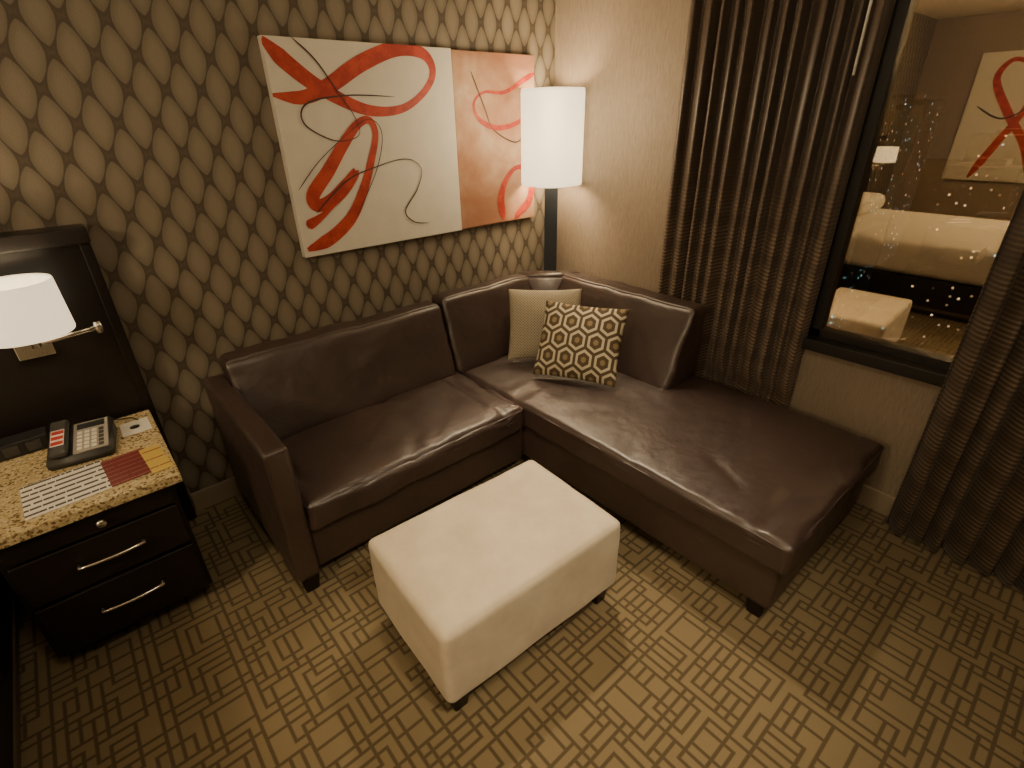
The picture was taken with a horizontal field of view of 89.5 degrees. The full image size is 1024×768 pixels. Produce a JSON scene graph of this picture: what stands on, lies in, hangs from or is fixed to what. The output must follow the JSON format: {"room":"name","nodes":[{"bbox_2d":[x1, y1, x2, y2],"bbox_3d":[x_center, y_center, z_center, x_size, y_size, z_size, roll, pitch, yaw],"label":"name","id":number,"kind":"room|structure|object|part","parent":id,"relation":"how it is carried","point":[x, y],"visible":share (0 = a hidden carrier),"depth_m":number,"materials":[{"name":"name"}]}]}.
{"room":"hotel room","nodes":[
{"label":"hotel room","id":0,"kind":"room"},
{"bbox_2d":[0,0,555,510],"bbox_3d":[-2.225,-0.272,1.316,6.730,2.550,0.120,-23,34,-35],"label":"wall","id":1,"kind":"structure","parent":0,"point":[148,126],"depth_m":2.00,"materials":[{"name":"paper"}]},
{"bbox_2d":[0,224,196,589],"bbox_3d":[-2.663,0.535,1.121,3.235,1.275,0.108,-23,34,-35],"label":"headboard","id":2,"kind":"object","parent":1,"relation":"attached to","point":[92,375],"visible":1,"depth_m":1.83,"materials":[{"name":"brown wood"}]},
{"bbox_3d":[-2.675,-0.008,0.839,3.235,0.050,0.108,-23,34,-35],"label":"frame rail","id":3,"kind":"part","parent":2,"relation":"part of","materials":[{"name":"brown wood"}]},
{"bbox_2d":[0,273,103,360],"bbox_3d":[-1.528,-0.184,1.628,0.273,0.290,0.280,-4,28,-6],"label":"wall lamp","id":4,"kind":"object","parent":2,"relation":"attached to","point":[34,314],"visible":1,"depth_m":1.55,"materials":[{"name":"white fabric"}]},
{"bbox_3d":[-1.627,-0.126,1.759,0.100,0.070,0.030,-23,34,-35],"label":"mounting plate","id":5,"kind":"part","parent":4,"relation":"part of","materials":[{"name":"silver metal"}]},
{"bbox_3d":[-1.505,-0.229,1.578,0.228,0.165,0.228,-23,34,-35],"label":"lamp shade","id":6,"kind":"part","parent":4,"relation":"part of","materials":[{"name":"fabric"}]},
{"bbox_3d":[-1.461,-0.162,1.702,0.014,0.011,0.179,13,31,25],"label":"swing arm","id":7,"kind":"part","parent":4,"relation":"part of","materials":[{"name":"silver metal"}]},
{"bbox_3d":[-1.512,-0.158,1.758,0.199,0.054,0.029,-7,28,-11],"label":"swing arm","id":8,"kind":"part","parent":4,"relation":"part of","materials":[{"name":"silver metal"}]},
{"bbox_2d":[190,476,241,511],"bbox_3d":[-0.598,0.185,3.027,2.286,0.100,0.014,-23,34,-35],"label":"baseboard","id":9,"kind":"structure","parent":1,"relation":"attached to","point":[209,496],"depth_m":2.42,"materials":[{"name":"brown wood"}]},
{"bbox_2d":[257,35,461,257],"bbox_3d":[-0.611,-1.068,2.364,0.860,0.828,0.044,-23,34,-35],"label":"painting","id":10,"kind":"object","parent":1,"relation":"attached to","point":[366,132],"visible":1,"depth_m":2.30,"materials":[{"name":"white fabric"}]},
{"bbox_2d":[451,50,534,228],"bbox_3d":[-0.085,-1.290,2.770,0.534,0.820,0.036,-23,34,-35],"label":"painting","id":11,"kind":"object","parent":1,"relation":"attached to","point":[487,86],"visible":0.84,"depth_m":2.72,"materials":[{"name":"pink fabric"}]},
{"bbox_2d":[18,453,1023,767],"bbox_3d":[-0.575,1.753,0.229,6.690,0.100,5.080,-23,34,-35],"label":"floor","id":12,"kind":"structure","parent":0,"point":[883,650],"depth_m":1.67,"materials":[{"name":"carpet"}]},
{"bbox_2d":[0,571,20,767],"bbox_3d":[-1.886,1.097,0.574,1.822,0.734,2.010,-23,34,-35],"label":"bed","id":13,"kind":"object","parent":12,"relation":"on","point":[10,747],"visible":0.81,"depth_m":1.58,"materials":[{"name":"brown wood"}]},
{"bbox_3d":[-1.196,1.108,1.251,0.008,0.025,1.990,-23,34,-35],"label":"trim","id":14,"kind":"part","parent":13,"relation":"part of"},
{"bbox_2d":[0,410,212,657],"bbox_3d":[-1.432,0.540,1.836,0.512,0.600,0.568,-23,34,-35],"label":"nightstand","id":15,"kind":"object","parent":12,"relation":"on","point":[85,570],"visible":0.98,"depth_m":1.64,"materials":[{"name":"brown wood"}]},
{"bbox_2d":[0,426,48,461],"bbox_3d":[-1.704,0.216,1.760,0.200,0.054,0.077,-23,34,-35],"label":"power outlet","id":16,"kind":"object","parent":15,"relation":"on","point":[17,445],"visible":0.92,"depth_m":1.76,"materials":[{"name":"black plastic"}]},
{"bbox_2d":[2,445,20,457],"bbox_3d":[-1.681,0.227,1.736,0.040,0.033,0.006,-23,34,-35],"label":"socket","id":17,"kind":"object","parent":16,"relation":"attached to","point":[8,451],"depth_m":1.73,"materials":[{"name":"black plastic"}]},
{"bbox_2d":[25,439,43,450],"bbox_3d":[-1.635,0.208,1.771,0.040,0.033,0.006,-23,34,-35],"label":"socket","id":18,"kind":"object","parent":16,"relation":"attached to","point":[30,444],"depth_m":1.77,"materials":[{"name":"black plastic"}]},
{"bbox_2d":[19,460,112,520],"bbox_3d":[-1.383,0.322,1.602,0.210,0.001,0.205,-25,36,-38],"label":"leaflet","id":19,"kind":"object","parent":15,"relation":"on","point":[44,496],"visible":1,"depth_m":1.59,"materials":[{"name":"white paper"}]},
{"bbox_3d":[-1.280,0.424,1.577,0.427,0.070,0.020,-23,34,-35],"label":"drawer","id":20,"kind":"part","parent":15,"relation":"part of","materials":[{"name":"brown wood"}]},
{"bbox_2d":[46,416,137,470],"bbox_3d":[-1.470,0.164,1.813,0.246,0.089,0.276,-18,32,-28],"label":"telephone","id":21,"kind":"object","parent":15,"relation":"on","point":[69,445],"visible":1,"depth_m":1.74,"materials":[{"name":"grey plastic"}]},
{"bbox_3d":[-1.513,0.180,1.719,0.036,0.015,0.089,-18,32,-28],"label":"label plate","id":22,"kind":"part","parent":21,"relation":"part of","materials":[{"name":"paper"}]},
{"bbox_3d":[-1.451,0.176,1.782,0.098,0.032,0.168,-18,32,-28],"label":"plate","id":23,"kind":"part","parent":21,"relation":"part of","materials":[{"name":"grey plastic"}]},
{"bbox_3d":[-1.278,0.535,1.635,0.427,0.160,0.020,-23,34,-35],"label":"drawer","id":24,"kind":"part","parent":15,"relation":"part of","materials":[{"name":"brown wood"}]},
{"bbox_3d":[-1.248,0.421,1.571,0.030,0.030,0.031,-23,34,-35],"label":"knob","id":25,"kind":"part","parent":15,"relation":"part of","materials":[{"name":"silver metal"}]},
{"bbox_3d":[-1.250,0.532,1.617,0.181,0.010,0.040,-23,34,-35],"label":"handle","id":26,"kind":"part","parent":15,"relation":"part of","materials":[{"name":"silver metal"}]},
{"bbox_3d":[-1.274,0.710,1.726,0.427,0.205,0.020,-23,34,-35],"label":"drawer","id":27,"kind":"part","parent":15,"relation":"part of","materials":[{"name":"brown wood"}]},
{"bbox_2d":[100,448,150,486],"bbox_3d":[-1.260,0.270,1.695,0.185,0.001,0.120,24,37,39],"label":"brochure","id":28,"kind":"object","parent":15,"relation":"on","point":[120,469],"visible":1,"depth_m":1.69,"materials":[{"name":"red paper"}]},
{"bbox_3d":[-1.247,0.701,1.705,0.181,0.010,0.040,-23,34,-35],"label":"handle","id":29,"kind":"part","parent":15,"relation":"part of","materials":[{"name":"silver metal"}]},
{"bbox_2d":[119,417,151,437],"bbox_3d":[-1.395,0.158,1.915,0.090,0.002,0.110,-23,34,-35],"label":"card","id":30,"kind":"object","parent":15,"relation":"on","point":[143,424],"visible":1,"depth_m":1.91,"materials":[{"name":"white plastic"}]},
{"bbox_2d":[139,444,173,473],"bbox_3d":[-1.194,0.248,1.731,0.185,0.001,0.060,24,37,39],"label":"brochure","id":31,"kind":"object","parent":15,"relation":"on","point":[156,459],"visible":1,"depth_m":1.73,"materials":[{"name":"yellow paper"}]},
{"bbox_2d":[368,460,619,711],"bbox_3d":[-0.048,0.647,1.800,0.723,0.392,0.489,-21,33,-33],"label":"ottoman","id":32,"kind":"object","parent":12,"relation":"on","point":[470,582],"visible":1,"depth_m":1.62,"materials":[{"name":"beige fabric"}]},
{"bbox_3d":[-0.167,0.942,1.572,0.060,0.085,0.060,-23,34,-35],"label":"leg","id":33,"kind":"part","parent":32,"relation":"part of","materials":[{"name":"brown wood"}]},
{"bbox_3d":[0.311,0.759,1.903,0.060,0.085,0.060,-23,34,-35],"label":"leg","id":34,"kind":"part","parent":32,"relation":"part of","materials":[{"name":"brown wood"}]},
{"bbox_2d":[203,270,883,617],"bbox_3d":[0.119,0.225,2.180,2.014,0.783,1.988,-23,34,-35],"label":"sectional sofa","id":35,"kind":"object","parent":12,"relation":"on","point":[334,436],"visible":0.88,"depth_m":2.19,"materials":[{"name":"brown leather"}]},
{"bbox_3d":[-1.006,0.347,2.054,0.093,0.583,0.763,-23,34,-35],"label":"armrest","id":36,"kind":"part","parent":35,"relation":"part of","materials":[{"name":"brown leather"}]},
{"bbox_3d":[-0.774,0.743,1.974,0.069,0.088,0.069,-23,34,-35],"label":"leg","id":37,"kind":"part","parent":35,"relation":"part of","materials":[{"name":"brown wood"}]},
{"bbox_2d":[219,300,454,439],"bbox_3d":[-0.747,-0.085,2.426,1.036,0.382,0.249,-23,34,-35],"label":"cushion","id":38,"kind":"object","parent":35,"relation":"on","point":[303,382],"depth_m":2.33,"materials":[{"name":"brown leather"}]},
{"bbox_2d":[281,371,522,530],"bbox_3d":[-0.511,0.229,2.331,1.060,0.174,0.600,-23,34,-35],"label":"seat cushion","id":39,"kind":"object","parent":35,"relation":"on","point":[347,462],"depth_m":2.19,"materials":[{"name":"brown leather"}]},
{"bbox_2d":[432,273,532,372],"bbox_3d":[-0.111,-0.360,2.905,0.652,0.406,0.248,-23,34,-35],"label":"cushion","id":40,"kind":"object","parent":35,"relation":"on","point":[475,318],"depth_m":2.78,"materials":[{"name":"brown leather"}]},
{"bbox_2d":[508,289,581,359],"bbox_3d":[0.178,-0.325,2.793,0.401,0.327,0.224,0,28,3],"label":"throw pillow","id":41,"kind":"object","parent":35,"relation":"on","point":[527,307],"visible":0.63,"depth_m":2.76,"materials":[{"name":"fabric"}]},
{"bbox_2d":[532,300,628,386],"bbox_3d":[0.336,-0.206,2.565,0.425,0.325,0.226,10,29,20],"label":"throw pillow","id":42,"kind":"object","parent":35,"relation":"on","point":[577,342],"visible":1,"depth_m":2.51,"materials":[{"name":"fabric"}]},
{"bbox_2d":[557,273,705,388],"bbox_3d":[0.556,-0.310,2.784,0.294,0.404,0.891,-23,34,-35],"label":"cushion","id":43,"kind":"object","parent":35,"relation":"on","point":[661,340],"depth_m":2.56,"materials":[{"name":"brown leather"}]},
{"bbox_2d":[462,355,881,574],"bbox_3d":[0.607,0.130,2.472,0.883,0.162,1.805,-23,34,-35],"label":"seat cushion","id":44,"kind":"object","parent":35,"relation":"on","point":[762,481],"depth_m":2.08,"materials":[{"name":"brown leather"}]},
{"bbox_3d":[0.876,0.778,1.841,0.069,0.088,0.069,-23,34,-35],"label":"leg","id":45,"kind":"part","parent":35,"relation":"part of","materials":[{"name":"brown wood"}]},
{"bbox_2d":[521,87,584,270],"bbox_3d":[0.232,-0.795,3.120,0.304,1.720,0.304,-23,34,-35],"label":"floor lamp","id":46,"kind":"object","parent":12,"relation":"on","point":[552,118],"visible":0.75,"depth_m":2.74,"materials":[{"name":"white fabric"}]},
{"bbox_3d":[0.220,-1.347,2.833,0.304,0.475,0.304,-23,34,-35],"label":"lamp shade","id":47,"kind":"part","parent":46,"relation":"part of","materials":[{"name":"fabric"}]},
{"bbox_2d":[554,0,940,496],"bbox_3d":[1.934,-0.451,1.492,0.140,2.550,4.980,-23,34,-35],"label":"wall","id":48,"kind":"structure","parent":0,"point":[627,56],"depth_m":2.59,"materials":[{"name":"beige paint"}]},
{"bbox_2d":[801,334,947,386],"bbox_3d":[2.219,0.233,1.455,0.185,0.050,2.695,-23,34,-35],"label":"trim","id":49,"kind":"structure","parent":48,"relation":"attached to","point":[918,371],"depth_m":2.10,"materials":[{"name":"black wood"}]},
{"bbox_2d":[857,484,895,515],"bbox_3d":[1.899,0.659,2.013,0.014,0.100,4.980,-23,34,-35],"label":"baseboard","id":50,"kind":"structure","parent":48,"relation":"attached to","point":[877,500],"depth_m":2.29,"materials":[{"name":"beige wood"}]},
{"bbox_2d":[808,0,954,369],"bbox_3d":[2.213,-0.554,1.061,0.090,1.720,2.700,-23,34,-35],"label":"window","id":51,"kind":"structure","parent":48,"relation":"in","point":[904,12],"depth_m":2.02,"materials":[{"name":"black metal"}]},
{"bbox_3d":[-0.624,-0.597,-0.994,6.690,0.100,5.080,-23,34,-35],"label":"ceiling","id":52,"kind":"structure","parent":0,"visible":0},
{"bbox_2d":[657,0,895,407],"bbox_3d":[1.015,-0.820,2.271,0.089,2.480,0.774,-23,34,-35],"label":"curtain","id":53,"kind":"object","parent":52,"relation":"hanging from","point":[772,110],"visible":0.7,"depth_m":2.18,"materials":[{"name":"fabric"}]},
{"bbox_2d":[852,0,872,74],"bbox_3d":[1.178,-1.406,1.624,0.009,0.750,0.016,1,28,4],"label":"wand","id":54,"kind":"object","parent":53,"relation":"hanging from","point":[871,1],"visible":1,"depth_m":1.74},
{"bbox_2d":[886,189,1023,592],"bbox_3d":[1.891,-0.333,1.305,0.076,2.485,0.985,-23,34,-35],"label":"curtain","id":55,"kind":"object","parent":52,"relation":"hanging from","point":[961,492],"visible":1,"depth_m":1.87,"materials":[{"name":"fabric"}]},
{"label":"outside","id":56,"kind":"structure","parent":0,"visible":0},
{"bbox_2d":[857,159,962,318],"bbox_3d":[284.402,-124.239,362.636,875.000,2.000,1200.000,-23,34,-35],"label":"ground","id":57,"kind":"structure","parent":56,"point":[887,275],"depth_m":274.06,"materials":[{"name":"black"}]},
{"bbox_2d":[864,99,916,220],"bbox_3d":[70.108,-26.897,114.002,14.000,63.000,12.000,-23,34,-35],"label":"tower","id":58,"kind":"structure","parent":57,"relation":"on","point":[898,126],"depth_m":99.47,"materials":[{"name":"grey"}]},
{"bbox_2d":[862,97,923,302],"bbox_3d":[112.035,-57.135,169.292,20.000,64.000,16.000,-23,34,-35],"label":"tower","id":59,"kind":"structure","parent":57,"relation":"on","point":[900,105],"depth_m":161.02,"materials":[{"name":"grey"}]},
{"bbox_2d":[875,94,944,263],"bbox_3d":[162.054,-89.984,228.183,24.000,66.000,24.000,-23,34,-35],"label":"tower","id":60,"kind":"structure","parent":57,"relation":"on","point":[932,109],"depth_m":216.78,"materials":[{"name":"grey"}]},
{"bbox_2d":[918,157,1023,255],"bbox_3d":[158.126,-53.684,180.278,20.000,46.000,18.000,-23,34,-35],"label":"tower","id":61,"kind":"structure","parent":57,"relation":"on","point":[993,184],"depth_m":168.85,"materials":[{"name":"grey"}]},
{"bbox_2d":[933,211,1012,256],"bbox_3d":[106.833,-19.737,123.660,16.000,40.000,14.000,-23,34,-35],"label":"tower","id":62,"kind":"structure","parent":57,"relation":"on","point":[985,227],"depth_m":113.04,"materials":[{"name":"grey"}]},
{"bbox_2d":[962,128,1023,212],"bbox_3d":[220.901,-88.763,238.603,24.000,52.000,24.000,-23,34,-35],"label":"tower","id":63,"kind":"structure","parent":57,"relation":"on","point":[1007,142],"depth_m":224.40,"materials":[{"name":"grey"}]}
]}

